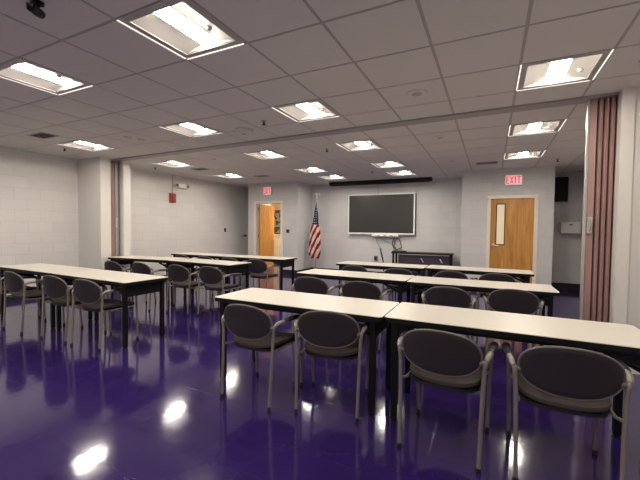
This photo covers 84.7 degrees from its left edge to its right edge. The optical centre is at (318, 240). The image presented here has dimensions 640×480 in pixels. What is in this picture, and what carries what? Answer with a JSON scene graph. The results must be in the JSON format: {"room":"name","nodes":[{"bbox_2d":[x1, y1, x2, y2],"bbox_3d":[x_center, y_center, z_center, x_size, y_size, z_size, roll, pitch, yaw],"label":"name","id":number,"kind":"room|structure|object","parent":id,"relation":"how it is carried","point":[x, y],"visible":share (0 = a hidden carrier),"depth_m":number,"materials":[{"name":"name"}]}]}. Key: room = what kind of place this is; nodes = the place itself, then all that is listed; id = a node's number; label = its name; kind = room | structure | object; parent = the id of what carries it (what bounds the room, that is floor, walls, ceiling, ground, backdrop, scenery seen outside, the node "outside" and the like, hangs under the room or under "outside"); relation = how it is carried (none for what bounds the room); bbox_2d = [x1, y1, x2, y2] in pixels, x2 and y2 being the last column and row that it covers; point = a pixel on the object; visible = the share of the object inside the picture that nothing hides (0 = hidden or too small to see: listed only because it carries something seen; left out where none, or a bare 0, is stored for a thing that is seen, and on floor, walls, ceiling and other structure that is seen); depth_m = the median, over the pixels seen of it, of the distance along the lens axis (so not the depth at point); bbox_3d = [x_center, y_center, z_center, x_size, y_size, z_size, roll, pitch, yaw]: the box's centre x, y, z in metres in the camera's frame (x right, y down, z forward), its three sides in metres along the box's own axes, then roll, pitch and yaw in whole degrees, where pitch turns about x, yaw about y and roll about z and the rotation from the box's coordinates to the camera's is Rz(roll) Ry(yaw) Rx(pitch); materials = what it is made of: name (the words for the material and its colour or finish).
{"room":"classroom","nodes":[
{"label":"classroom","id":0,"kind":"room"},
{"bbox_2d":[0,147,78,294],"bbox_3d":[-6.638,-0.302,4.120,0.200,2.873,7.135,2,2,26],"label":"wall","id":1,"kind":"structure","parent":0,"point":[39,192],"depth_m":6.61,"materials":[{"name":"white paint"}]},
{"bbox_2d":[6,268,218,300],"bbox_3d":[-4.982,1.020,6.488,0.745,0.110,12.380,2,2,26],"label":"baseboard","id":2,"kind":"structure","parent":1,"relation":"attached to","point":[7,298],"depth_m":6.28,"materials":[{"name":"black rubber"}]},
{"bbox_2d":[78,157,123,287],"bbox_3d":[-4.588,-0.389,7.437,0.945,2.873,0.630,2,2,26],"label":"wall","id":3,"kind":"structure","parent":0,"point":[89,220],"depth_m":7.13,"materials":[{"name":"paint"}]},
{"bbox_2d":[100,157,130,292],"bbox_3d":[-4.160,-0.297,7.228,0.012,2.713,0.638,2,2,26],"label":"trim","id":4,"kind":"structure","parent":3,"relation":"attached to","point":[105,170],"depth_m":7.08,"materials":[{"name":"white paint"}]},
{"bbox_2d":[130,167,247,275],"bbox_3d":[-3.605,-0.466,10.070,0.380,2.873,4.965,2,2,26],"label":"wall","id":5,"kind":"structure","parent":0,"point":[200,214],"depth_m":9.55,"materials":[{"name":"white paint"}]},
{"bbox_2d":[169,175,175,202],"bbox_3d":[-3.782,-1.352,9.143,0.075,0.723,0.180,2,2,26],"label":"fire alarm","id":6,"kind":"object","parent":5,"relation":"attached to","point":[172,196],"visible":1,"depth_m":9.13,"materials":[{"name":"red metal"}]},
{"bbox_2d":[175,183,189,188],"bbox_3d":[-3.648,-1.457,9.375,0.106,0.120,0.464,2,2,26],"label":"emergency light","id":7,"kind":"object","parent":5,"relation":"attached to","point":[177,185],"visible":1,"depth_m":9.37,"materials":[{"name":"white plastic"}]},
{"bbox_2d":[270,204,280,209],"bbox_3d":[-1.062,-0.532,12.933,3.250,2.873,2.420,2,2,26],"label":"wall","id":8,"kind":"structure","parent":0,"point":[276,206],"depth_m":14.40,"materials":[{"name":"beige paint"}]},
{"bbox_2d":[274,210,280,233],"bbox_3d":[-1.448,-0.705,14.280,0.960,1.060,0.034,2,2,26],"label":"notice board","id":9,"kind":"object","parent":8,"relation":"attached to","point":[277,213],"visible":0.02,"depth_m":14.38,"materials":[{"name":"beige paper"}]},
{"bbox_2d":[248,181,311,269],"bbox_3d":[-1.165,-0.471,11.061,1.780,2.873,1.030,2,2,26],"label":"wall","id":10,"kind":"structure","parent":0,"point":[296,197],"depth_m":10.47,"materials":[{"name":"white paint"}]},
{"bbox_2d":[263,187,271,194],"bbox_3d":[-1.529,-1.499,10.604,0.294,0.254,0.061,2,2,26],"label":"exit sign","id":11,"kind":"object","parent":10,"relation":"attached to","point":[266,190],"visible":1,"depth_m":10.57,"materials":[{"name":"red plastic"}]},
{"bbox_2d":[254,201,282,268],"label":"door","id":12,"kind":"structure","parent":10,"relation":"in","point":[266,213],"depth_m":11.15,"materials":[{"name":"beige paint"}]},
{"bbox_2d":[0,0,639,187],"bbox_3d":[-1.008,-1.536,4.458,9.716,0.020,12.556,2,2,26],"label":"ceiling","id":13,"kind":"structure","parent":0,"point":[398,26],"depth_m":3.28,"materials":[{"name":"tile"}]},
{"bbox_2d":[26,0,45,18],"bbox_3d":[-1.710,-1.411,2.123,0.068,0.092,0.123,0,2,-12],"label":"security camera","id":14,"kind":"object","parent":13,"relation":"attached to","point":[33,6],"visible":1,"depth_m":2.12,"materials":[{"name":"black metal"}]},
{"bbox_2d":[27,132,58,138],"bbox_3d":[-4.165,-1.585,5.311,0.400,0.013,0.240,2,2,26],"label":"ceiling vent","id":15,"kind":"object","parent":13,"relation":"in","point":[42,135],"visible":1,"depth_m":5.31,"materials":[{"name":"grey metal"}]},
{"bbox_2d":[0,57,93,94],"bbox_3d":[-2.570,-1.530,3.259,0.606,0.059,0.606,2,2,26],"label":"ceiling light","id":16,"kind":"object","parent":13,"relation":"attached to","point":[19,70],"visible":0.97,"depth_m":3.29,"materials":[{"name":"grey paint"}]},
{"bbox_2d":[56,140,113,150],"bbox_3d":[-3.949,-1.636,5.975,0.606,0.059,0.606,2,2,26],"label":"ceiling light","id":17,"kind":"object","parent":13,"relation":"attached to","point":[79,144],"visible":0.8,"depth_m":6.03,"materials":[{"name":"grey paint"}]},
{"bbox_2d":[153,161,193,167],"bbox_3d":[-3.140,-1.681,7.615,0.606,0.059,0.606,2,2,26],"label":"ceiling light","id":18,"kind":"object","parent":13,"relation":"attached to","point":[175,164],"visible":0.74,"depth_m":7.71,"materials":[{"name":"grey paint"}]},
{"bbox_2d":[116,0,246,59],"bbox_3d":[-0.930,-1.484,2.451,0.606,0.059,0.606,2,2,26],"label":"ceiling light","id":19,"kind":"object","parent":13,"relation":"attached to","point":[181,27],"visible":1,"depth_m":2.44,"materials":[{"name":"grey paint"}]},
{"bbox_2d":[159,120,223,136],"bbox_3d":[-1.762,-1.575,4.899,0.606,0.059,0.606,2,2,26],"label":"ceiling light","id":20,"kind":"object","parent":13,"relation":"attached to","point":[191,128],"visible":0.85,"depth_m":4.95,"materials":[{"name":"grey paint"}]},
{"bbox_2d":[192,168,209,170],"bbox_3d":[-2.755,-1.665,8.193,0.400,0.013,0.240,2,2,26],"label":"ceiling vent","id":21,"kind":"object","parent":13,"relation":"in","point":[197,169],"visible":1,"depth_m":8.20,"materials":[{"name":"grey metal"}]},
{"bbox_2d":[214,174,244,177],"bbox_3d":[-2.332,-1.727,9.255,0.606,0.059,0.606,2,2,26],"label":"ceiling light","id":22,"kind":"object","parent":13,"relation":"attached to","point":[219,175],"visible":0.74,"depth_m":9.37,"materials":[{"name":"grey paint"}]},
{"bbox_2d":[235,127,252,134],"bbox_3d":[-1.028,-1.511,4.893,0.250,0.064,0.250,2,2,26],"label":"smoke detector","id":23,"kind":"object","parent":13,"relation":"attached to","point":[241,131],"visible":1,"depth_m":4.82,"materials":[{"name":"plastic"}]},
{"bbox_2d":[244,150,288,158],"bbox_3d":[-0.953,-1.620,6.538,0.606,0.059,0.606,2,2,26],"label":"ceiling light","id":24,"kind":"object","parent":13,"relation":"attached to","point":[268,154],"visible":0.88,"depth_m":6.62,"materials":[{"name":"grey paint"}]},
{"bbox_2d":[272,99,341,121],"bbox_3d":[-0.121,-1.529,4.091,0.606,0.059,0.606,2,2,26],"label":"ceiling light","id":25,"kind":"object","parent":13,"relation":"attached to","point":[309,110],"visible":0.84,"depth_m":4.13,"materials":[{"name":"grey paint"}]},
{"bbox_2d":[295,167,327,172],"bbox_3d":[-0.145,-1.666,8.178,0.606,0.059,0.606,2,2,26],"label":"ceiling light","id":26,"kind":"object","parent":13,"relation":"attached to","point":[313,169],"visible":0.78,"depth_m":8.29,"materials":[{"name":"grey paint"}]},
{"bbox_2d":[0,0,639,183],"bbox_3d":[-1.007,-1.539,4.458,9.540,0.018,12.380,2,2,26],"label":"ceiling grid","id":27,"kind":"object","parent":13,"relation":"attached to","point":[530,5],"depth_m":2.95,"materials":[{"name":"grey paint"}]},
{"bbox_2d":[318,175,345,179],"bbox_3d":[0.394,-1.696,9.271,0.606,0.059,0.606,2,2,26],"label":"ceiling light","id":28,"kind":"object","parent":13,"relation":"attached to","point":[330,176],"visible":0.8,"depth_m":9.39,"materials":[{"name":"grey paint"}]},
{"bbox_2d":[336,139,382,150],"bbox_3d":[0.687,-1.574,5.731,0.606,0.059,0.606,2,2,26],"label":"ceiling light","id":29,"kind":"object","parent":13,"relation":"attached to","point":[365,144],"visible":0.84,"depth_m":5.80,"materials":[{"name":"grey paint"}]},
{"bbox_2d":[329,177,431,185],"bbox_3d":[1.640,-1.610,9.675,2.880,0.119,0.130,2,2,26],"label":"screen housing","id":30,"kind":"object","parent":13,"relation":"attached to","point":[420,179],"visible":1,"depth_m":9.55,"materials":[{"name":"black metal"}]},
{"bbox_2d":[371,161,406,167],"bbox_3d":[1.495,-1.620,7.371,0.606,0.059,0.606,2,2,26],"label":"ceiling light","id":31,"kind":"object","parent":13,"relation":"attached to","point":[393,163],"visible":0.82,"depth_m":7.47,"materials":[{"name":"grey paint"}]},
{"bbox_2d":[387,170,416,175],"bbox_3d":[2.034,-1.650,8.464,0.606,0.059,0.606,2,2,26],"label":"ceiling light","id":32,"kind":"object","parent":13,"relation":"attached to","point":[395,173],"visible":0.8,"depth_m":8.59,"materials":[{"name":"grey paint"}]},
{"bbox_2d":[406,89,427,97],"bbox_3d":[0.988,-1.466,3.510,0.210,0.012,0.210,2,2,26],"label":"ceiling speaker","id":33,"kind":"object","parent":13,"relation":"attached to","point":[417,93],"visible":1,"depth_m":3.49,"materials":[{"name":"plastic"}]},
{"bbox_2d":[412,92,421,95],"bbox_3d":[0.988,-1.462,3.510,0.104,0.003,0.104,2,2,26],"label":"grille","id":34,"kind":"object","parent":33,"relation":"attached to","point":[413,93],"depth_m":3.50,"materials":[{"name":"grey paint"}]},
{"bbox_2d":[433,136,446,139],"bbox_3d":[1.792,-1.512,5.164,0.210,0.012,0.210,2,2,26],"label":"ceiling speaker","id":35,"kind":"object","parent":13,"relation":"attached to","point":[435,137],"visible":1,"depth_m":5.14,"materials":[{"name":"plastic"}]},
{"bbox_2d":[476,161,497,164],"bbox_3d":[3.400,-1.557,7.069,0.400,0.013,0.240,2,2,26],"label":"ceiling vent","id":36,"kind":"object","parent":13,"relation":"in","point":[493,162],"visible":1,"depth_m":7.07,"materials":[{"name":"grey metal"}]},
{"bbox_2d":[504,150,545,159],"bbox_3d":[3.682,-1.559,6.295,0.606,0.059,0.606,2,2,26],"label":"ceiling light","id":37,"kind":"object","parent":13,"relation":"attached to","point":[527,154],"visible":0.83,"depth_m":6.39,"materials":[{"name":"grey paint"}]},
{"bbox_2d":[508,119,566,135],"bbox_3d":[2.874,-1.513,4.655,0.606,0.059,0.606,2,2,26],"label":"ceiling light","id":38,"kind":"object","parent":13,"relation":"attached to","point":[550,126],"visible":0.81,"depth_m":4.70,"materials":[{"name":"grey paint"}]},
{"bbox_2d":[516,48,613,90],"bbox_3d":[2.066,-1.468,3.015,0.606,0.059,0.606,2,2,26],"label":"ceiling light","id":39,"kind":"object","parent":13,"relation":"attached to","point":[583,67],"visible":0.86,"depth_m":3.02,"materials":[{"name":"grey paint"}]},
{"bbox_2d":[0,263,639,479],"bbox_3d":[-0.648,1.201,5.706,10.460,0.100,15.200,2,2,26],"label":"floor","id":40,"kind":"structure","parent":0,"point":[152,408],"depth_m":2.53,"materials":[{"name":"purple plastic"}]},
{"bbox_2d":[0,272,40,316],"bbox_3d":[-4.408,0.743,5.040,0.585,0.775,0.564,2,2,26],"label":"armchair","id":41,"kind":"object","parent":40,"relation":"on","point":[1,273],"visible":0.39,"depth_m":5.04,"materials":[{"name":"grey paint"}]},
{"bbox_2d":[2,271,64,333],"bbox_3d":[-3.771,0.763,4.660,0.585,0.775,0.564,2,2,26],"label":"armchair","id":42,"kind":"object","parent":40,"relation":"on","point":[13,282],"visible":0.78,"depth_m":4.46,"materials":[{"name":"grey paint"}]},
{"bbox_2d":[0,263,92,327],"bbox_3d":[-3.996,0.763,5.142,1.522,0.737,0.575,2,2,27],"label":"folding table","id":43,"kind":"object","parent":40,"relation":"on","point":[39,269],"visible":0.62,"depth_m":5.03,"materials":[{"name":"beige laminate"}]},
{"bbox_2d":[40,275,106,343],"bbox_3d":[-3.010,0.782,4.330,0.585,0.775,0.564,1,2,23],"label":"armchair","id":44,"kind":"object","parent":40,"relation":"on","point":[54,287],"visible":0.7,"depth_m":4.11,"materials":[{"name":"grey paint"}]},
{"bbox_2d":[70,279,138,351],"bbox_3d":[-2.473,0.797,4.082,0.585,0.775,0.564,1,2,22],"label":"armchair","id":45,"kind":"object","parent":40,"relation":"on","point":[89,293],"visible":0.92,"depth_m":3.89,"materials":[{"name":"grey fabric"}]},
{"bbox_2d":[52,269,167,347],"bbox_3d":[-2.640,0.802,4.429,1.522,0.737,0.575,2,2,28],"label":"folding table","id":46,"kind":"object","parent":40,"relation":"on","point":[132,284],"visible":0.88,"depth_m":4.22,"materials":[{"name":"beige laminate"}]},
{"bbox_2d":[111,161,118,288],"bbox_3d":[-4.224,-0.290,7.285,0.086,2.673,0.170,2,2,26],"label":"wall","id":47,"kind":"structure","parent":40,"relation":"on","point":[114,165],"depth_m":7.28,"materials":[{"name":"plastic"}]},
{"bbox_2d":[111,161,114,288],"bbox_3d":[-4.263,-0.289,7.259,0.040,2.673,0.088,2,2,26],"label":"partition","id":48,"kind":"object","parent":47,"relation":"hanging from","point":[112,163],"depth_m":7.25,"materials":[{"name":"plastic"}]},
{"bbox_2d":[104,261,146,302],"bbox_3d":[-3.363,0.719,6.119,0.585,0.775,0.564,2,2,26],"label":"armchair","id":49,"kind":"object","parent":40,"relation":"on","point":[109,265],"visible":0.47,"depth_m":5.85,"materials":[{"name":"grey paint"}]},
{"bbox_2d":[108,255,188,298],"bbox_3d":[-3.390,0.707,7.016,1.522,0.737,0.575,1,2,19],"label":"folding table","id":50,"kind":"object","parent":40,"relation":"on","point":[130,259],"visible":0.59,"depth_m":6.87,"materials":[{"name":"white laminate"}]},
{"bbox_2d":[130,262,174,310],"bbox_3d":[-2.803,0.731,5.944,0.585,0.775,0.564,2,2,26],"label":"armchair","id":51,"kind":"object","parent":40,"relation":"on","point":[137,267],"visible":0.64,"depth_m":5.70,"materials":[{"name":"grey fabric"}]},
{"bbox_2d":[174,255,199,289],"bbox_3d":[-2.782,0.675,7.638,0.585,0.775,0.564,2,2,26],"label":"armchair","id":52,"kind":"object","parent":40,"relation":"on","point":[181,256],"visible":0.08,"depth_m":7.41,"materials":[{"name":"grey paint"}]},
{"bbox_2d":[166,264,210,315],"bbox_3d":[-2.082,0.749,5.656,0.585,0.775,0.564,2,2,26],"label":"armchair","id":53,"kind":"object","parent":40,"relation":"on","point":[181,277],"visible":0.82,"depth_m":5.44,"materials":[{"name":"grey paint"}]},
{"bbox_2d":[171,252,235,283],"bbox_3d":[-2.638,0.679,8.122,1.522,0.737,0.575,2,2,26],"label":"folding table","id":54,"kind":"object","parent":40,"relation":"on","point":[215,256],"visible":0.38,"depth_m":7.98,"materials":[{"name":"white laminate"}]},
{"bbox_2d":[168,258,251,299],"bbox_3d":[-1.977,0.746,6.359,1.522,0.737,0.575,2,2,29],"label":"folding table","id":55,"kind":"object","parent":40,"relation":"on","point":[232,266],"visible":0.72,"depth_m":6.19,"materials":[{"name":"white laminate"}]},
{"bbox_2d":[195,256,224,294],"bbox_3d":[-2.203,0.691,7.342,0.585,0.775,0.564,2,2,26],"label":"armchair","id":56,"kind":"object","parent":40,"relation":"on","point":[199,257],"visible":0.09,"depth_m":7.12,"materials":[{"name":"grey paint"}]},
{"bbox_2d":[197,266,241,315],"bbox_3d":[-1.525,0.761,5.471,0.585,0.775,0.564,2,2,25],"label":"armchair","id":57,"kind":"object","parent":40,"relation":"on","point":[212,277],"visible":0.97,"depth_m":5.28,"materials":[{"name":"grey fabric"}]},
{"bbox_2d":[219,257,253,294],"bbox_3d":[-1.634,0.707,7.073,0.585,0.775,0.564,2,2,26],"label":"armchair","id":58,"kind":"object","parent":40,"relation":"on","point":[225,258],"visible":0.15,"depth_m":6.88,"materials":[{"name":"grey paint"}]},
{"bbox_2d":[223,255,296,289],"bbox_3d":[-1.253,0.717,7.474,1.522,0.737,0.575,2,2,25],"label":"folding table","id":59,"kind":"object","parent":40,"relation":"on","point":[284,261],"visible":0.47,"depth_m":7.27,"materials":[{"name":"white laminate"}]},
{"bbox_2d":[220,304,302,411],"bbox_3d":[-0.453,0.860,2.899,0.585,0.775,0.564,2,2,26],"label":"armchair","id":60,"kind":"object","parent":40,"relation":"on","point":[253,329],"visible":0.94,"depth_m":2.69,"materials":[{"name":"grey fabric"}]},
{"bbox_2d":[247,259,279,289],"bbox_3d":[-1.067,0.723,6.794,0.585,0.775,0.564,2,2,24],"label":"armchair","id":61,"kind":"object","parent":40,"relation":"on","point":[258,267],"visible":0.74,"depth_m":6.57,"materials":[{"name":"black fabric"}]},
{"bbox_2d":[274,234,279,262],"bbox_3d":[-1.474,0.311,13.898,1.240,1.115,0.615,2,2,26],"label":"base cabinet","id":62,"kind":"object","parent":40,"relation":"on","point":[276,236],"visible":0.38,"depth_m":13.63,"materials":[{"name":"beige paint"}]},
{"bbox_2d":[215,288,398,416],"bbox_3d":[-0.123,0.877,3.042,1.522,0.737,0.575,2,2,26],"label":"folding table","id":63,"kind":"object","parent":40,"relation":"on","point":[373,312],"visible":0.75,"depth_m":2.89,"materials":[{"name":"white laminate"}]},
{"bbox_2d":[308,193,320,268],"bbox_3d":[-0.091,-0.195,10.300,0.389,2.397,0.300,2,2,26],"label":"flag","id":64,"kind":"object","parent":40,"relation":"on","point":[314,250],"visible":0.99,"depth_m":10.22,"materials":[{"name":"multicoloured fabric"}]},
{"bbox_2d":[292,276,342,332],"bbox_3d":[-0.010,0.812,4.480,0.585,0.775,0.564,1,2,23],"label":"armchair","id":65,"kind":"object","parent":40,"relation":"on","point":[305,284],"visible":0.62,"depth_m":4.22,"materials":[{"name":"grey fabric"}]},
{"bbox_2d":[294,310,369,422],"bbox_3d":[0.122,0.871,2.739,0.585,0.775,0.564,1,2,15],"label":"armchair","id":66,"kind":"object","parent":40,"relation":"on","point":[326,334],"visible":0.91,"depth_m":2.51,"materials":[{"name":"grey fabric"}]},
{"bbox_2d":[297,269,413,303],"bbox_3d":[0.491,0.826,4.805,1.522,0.737,0.575,2,2,27],"label":"folding table","id":67,"kind":"object","parent":40,"relation":"on","point":[381,278],"visible":0.52,"depth_m":4.60,"materials":[{"name":"beige laminate"}]},
{"bbox_2d":[340,265,376,287],"bbox_3d":[0.670,0.773,5.872,0.585,0.775,0.564,1,2,23],"label":"armchair","id":68,"kind":"object","parent":40,"relation":"on","point":[356,268],"visible":0.22,"depth_m":5.62,"materials":[{"name":"black fabric"}]},
{"bbox_2d":[339,281,392,351],"bbox_3d":[0.564,0.829,4.164,0.585,0.775,0.564,1,2,23],"label":"armchair","id":69,"kind":"object","parent":40,"relation":"on","point":[354,289],"visible":0.61,"depth_m":3.90,"materials":[{"name":"grey paint"}]},
{"bbox_2d":[336,261,427,303],"bbox_3d":[1.116,0.786,6.213,1.522,0.737,0.575,2,2,26],"label":"folding table","id":70,"kind":"object","parent":40,"relation":"on","point":[420,269],"visible":0.41,"depth_m":6.04,"materials":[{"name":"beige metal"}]},
{"bbox_2d":[382,268,420,302],"bbox_3d":[1.298,0.792,5.519,0.585,0.775,0.564,2,2,24],"label":"armchair","id":71,"kind":"object","parent":40,"relation":"on","point":[400,271],"visible":0.28,"depth_m":5.30,"materials":[{"name":"grey paint"}]},
{"bbox_2d":[391,252,453,276],"bbox_3d":[2.709,0.694,9.167,1.520,0.760,0.480,2,2,25],"label":"media cabinet","id":72,"kind":"object","parent":40,"relation":"on","point":[423,259],"visible":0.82,"depth_m":8.99,"materials":[{"name":"black wood"}]},
{"bbox_2d":[397,329,498,474],"bbox_3d":[0.824,0.895,2.264,0.585,0.775,0.564,2,2,30],"label":"armchair","id":73,"kind":"object","parent":40,"relation":"on","point":[446,360],"visible":0.99,"depth_m":2.06,"materials":[{"name":"grey fabric"}]},
{"bbox_2d":[421,286,478,341],"bbox_3d":[1.435,0.850,3.847,0.585,0.775,0.564,2,2,26],"label":"armchair","id":74,"kind":"object","parent":40,"relation":"on","point":[447,296],"visible":0.61,"depth_m":3.60,"materials":[{"name":"grey fabric"}]},
{"bbox_2d":[432,271,473,308],"bbox_3d":[2.008,0.809,5.258,0.585,0.775,0.564,2,2,26],"label":"armchair","id":75,"kind":"object","parent":40,"relation":"on","point":[442,274],"visible":0.27,"depth_m":5.01,"materials":[{"name":"grey paint"}]},
{"bbox_2d":[425,265,533,282],"bbox_3d":[2.525,0.823,5.603,1.522,0.737,0.575,2,2,27],"label":"folding table","id":76,"kind":"object","parent":40,"relation":"on","point":[524,275],"visible":0.46,"depth_m":5.43,"materials":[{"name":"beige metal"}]},
{"bbox_2d":[407,276,559,345],"bbox_3d":[1.851,0.865,4.102,1.522,0.737,0.575,2,2,25],"label":"folding table","id":77,"kind":"object","parent":40,"relation":"on","point":[546,292],"visible":0.5,"depth_m":3.99,"materials":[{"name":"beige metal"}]},
{"bbox_2d":[474,273,519,309],"bbox_3d":[2.542,0.823,5.018,0.585,0.775,0.564,2,2,26],"label":"armchair","id":78,"kind":"object","parent":40,"relation":"on","point":[490,276],"visible":0.34,"depth_m":4.79,"materials":[{"name":"grey paint"}]},
{"bbox_2d":[384,302,639,475],"bbox_3d":[1.264,0.915,2.402,1.522,0.737,0.575,2,2,26],"label":"folding table","id":79,"kind":"object","parent":40,"relation":"on","point":[614,340],"visible":0.97,"depth_m":2.30,"materials":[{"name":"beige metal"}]},
{"bbox_2d":[482,289,543,356],"bbox_3d":[2.057,0.860,3.741,0.585,0.775,0.564,2,2,26],"label":"armchair","id":80,"kind":"object","parent":40,"relation":"on","point":[517,301],"visible":0.73,"depth_m":3.50,"materials":[{"name":"grey paint"}]},
{"bbox_2d":[502,342,633,479],"bbox_3d":[1.373,0.910,2.000,0.585,0.775,0.564,2,2,25],"label":"armchair","id":81,"kind":"object","parent":40,"relation":"on","point":[570,380],"visible":1,"depth_m":1.79,"materials":[{"name":"grey paint"}]},
{"bbox_2d":[311,171,583,283],"bbox_3d":[2.873,-0.374,9.564,7.030,2.873,0.150,2,2,26],"label":"wall","id":82,"kind":"structure","parent":0,"point":[438,201],"depth_m":9.46,"materials":[{"name":"white paint"}]},
{"bbox_2d":[348,192,415,236],"bbox_3d":[1.763,-0.720,9.926,1.947,1.205,0.165,2,2,26],"label":"display","id":83,"kind":"object","parent":82,"relation":"attached to","point":[385,214],"visible":1,"depth_m":9.87,"materials":[{"name":"black glass"}]},
{"bbox_2d":[372,234,397,236],"bbox_3d":[1.874,-0.140,9.860,0.740,0.053,0.115,2,2,26],"label":"tray","id":84,"kind":"object","parent":83,"relation":"on","point":[385,235],"depth_m":9.79,"materials":[{"name":"grey plastic"}]},
{"bbox_2d":[392,237,401,249],"bbox_3d":[2.147,0.087,9.685,0.277,0.359,0.267,2,2,26],"label":"cable","id":85,"kind":"object","parent":82,"relation":"attached to","point":[394,237],"visible":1,"depth_m":9.77,"materials":[{"name":"black plastic"}]},
{"bbox_2d":[283,267,579,290],"bbox_3d":[1.877,0.973,9.511,8.702,0.160,0.892,2,2,26],"label":"baseboard","id":86,"kind":"structure","parent":82,"relation":"attached to","point":[560,286],"depth_m":8.18,"materials":[{"name":"black rubber"}]},
{"bbox_2d":[554,177,568,201],"bbox_3d":[5.500,-1.168,8.074,0.400,0.560,0.161,2,2,26],"label":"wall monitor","id":87,"kind":"object","parent":82,"relation":"attached to","point":[561,183],"visible":0.57,"depth_m":7.97,"materials":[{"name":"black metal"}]},
{"bbox_2d":[559,222,580,233],"bbox_3d":[5.709,-0.282,7.959,0.380,0.280,0.226,2,2,26],"label":"dispenser","id":88,"kind":"object","parent":82,"relation":"attached to","point":[564,227],"visible":1,"depth_m":7.87,"materials":[{"name":"white plastic"}]},
{"bbox_2d":[460,166,554,284],"bbox_3d":[4.343,-0.311,8.189,1.785,2.873,1.020,2,2,26],"label":"wall","id":89,"kind":"structure","parent":0,"point":[477,185],"depth_m":7.77,"materials":[{"name":"white paint"}]},
{"bbox_2d":[486,194,538,283],"bbox_3d":[4.248,0.073,7.735,0.979,2.132,0.216,2,2,26],"label":"door","id":90,"kind":"structure","parent":89,"relation":"in","point":[512,220],"depth_m":7.68,"materials":[{"name":"brown wood"}]},
{"bbox_2d":[505,174,522,185],"bbox_3d":[4.239,-1.312,7.610,0.334,0.229,0.061,2,2,26],"label":"exit sign","id":91,"kind":"object","parent":89,"relation":"attached to","point":[517,179],"visible":1,"depth_m":7.58,"materials":[{"name":"white plastic"}]},
{"bbox_2d":[609,86,639,374],"bbox_3d":[3.358,-0.166,3.471,0.770,2.873,0.598,2,2,26],"label":"wall","id":92,"kind":"structure","parent":0,"point":[633,301],"depth_m":3.33,"materials":[{"name":"paint"}]},
{"bbox_2d":[113,92,619,161],"bbox_3d":[-0.581,-1.544,5.340,8.018,0.028,0.170,2,2,28],"label":"trim","id":93,"kind":"structure","parent":92,"relation":"attached to","point":[583,99],"depth_m":4.44,"materials":[{"name":"silver metal"}]},
{"bbox_2d":[579,96,617,352],"bbox_3d":[2.938,-0.090,3.608,0.403,2.693,0.209,1,2,15],"label":"partition","id":94,"kind":"structure","parent":93,"relation":"hanging from","point":[601,114],"depth_m":3.57,"materials":[{"name":"plastic"}]},
{"bbox_2d":[613,86,635,323],"bbox_3d":[2.916,-0.087,3.353,0.098,2.713,0.014,2,2,26],"label":"trim","id":95,"kind":"structure","parent":92,"relation":"attached to","point":[629,93],"depth_m":3.34,"materials":[{"name":"white paint"}]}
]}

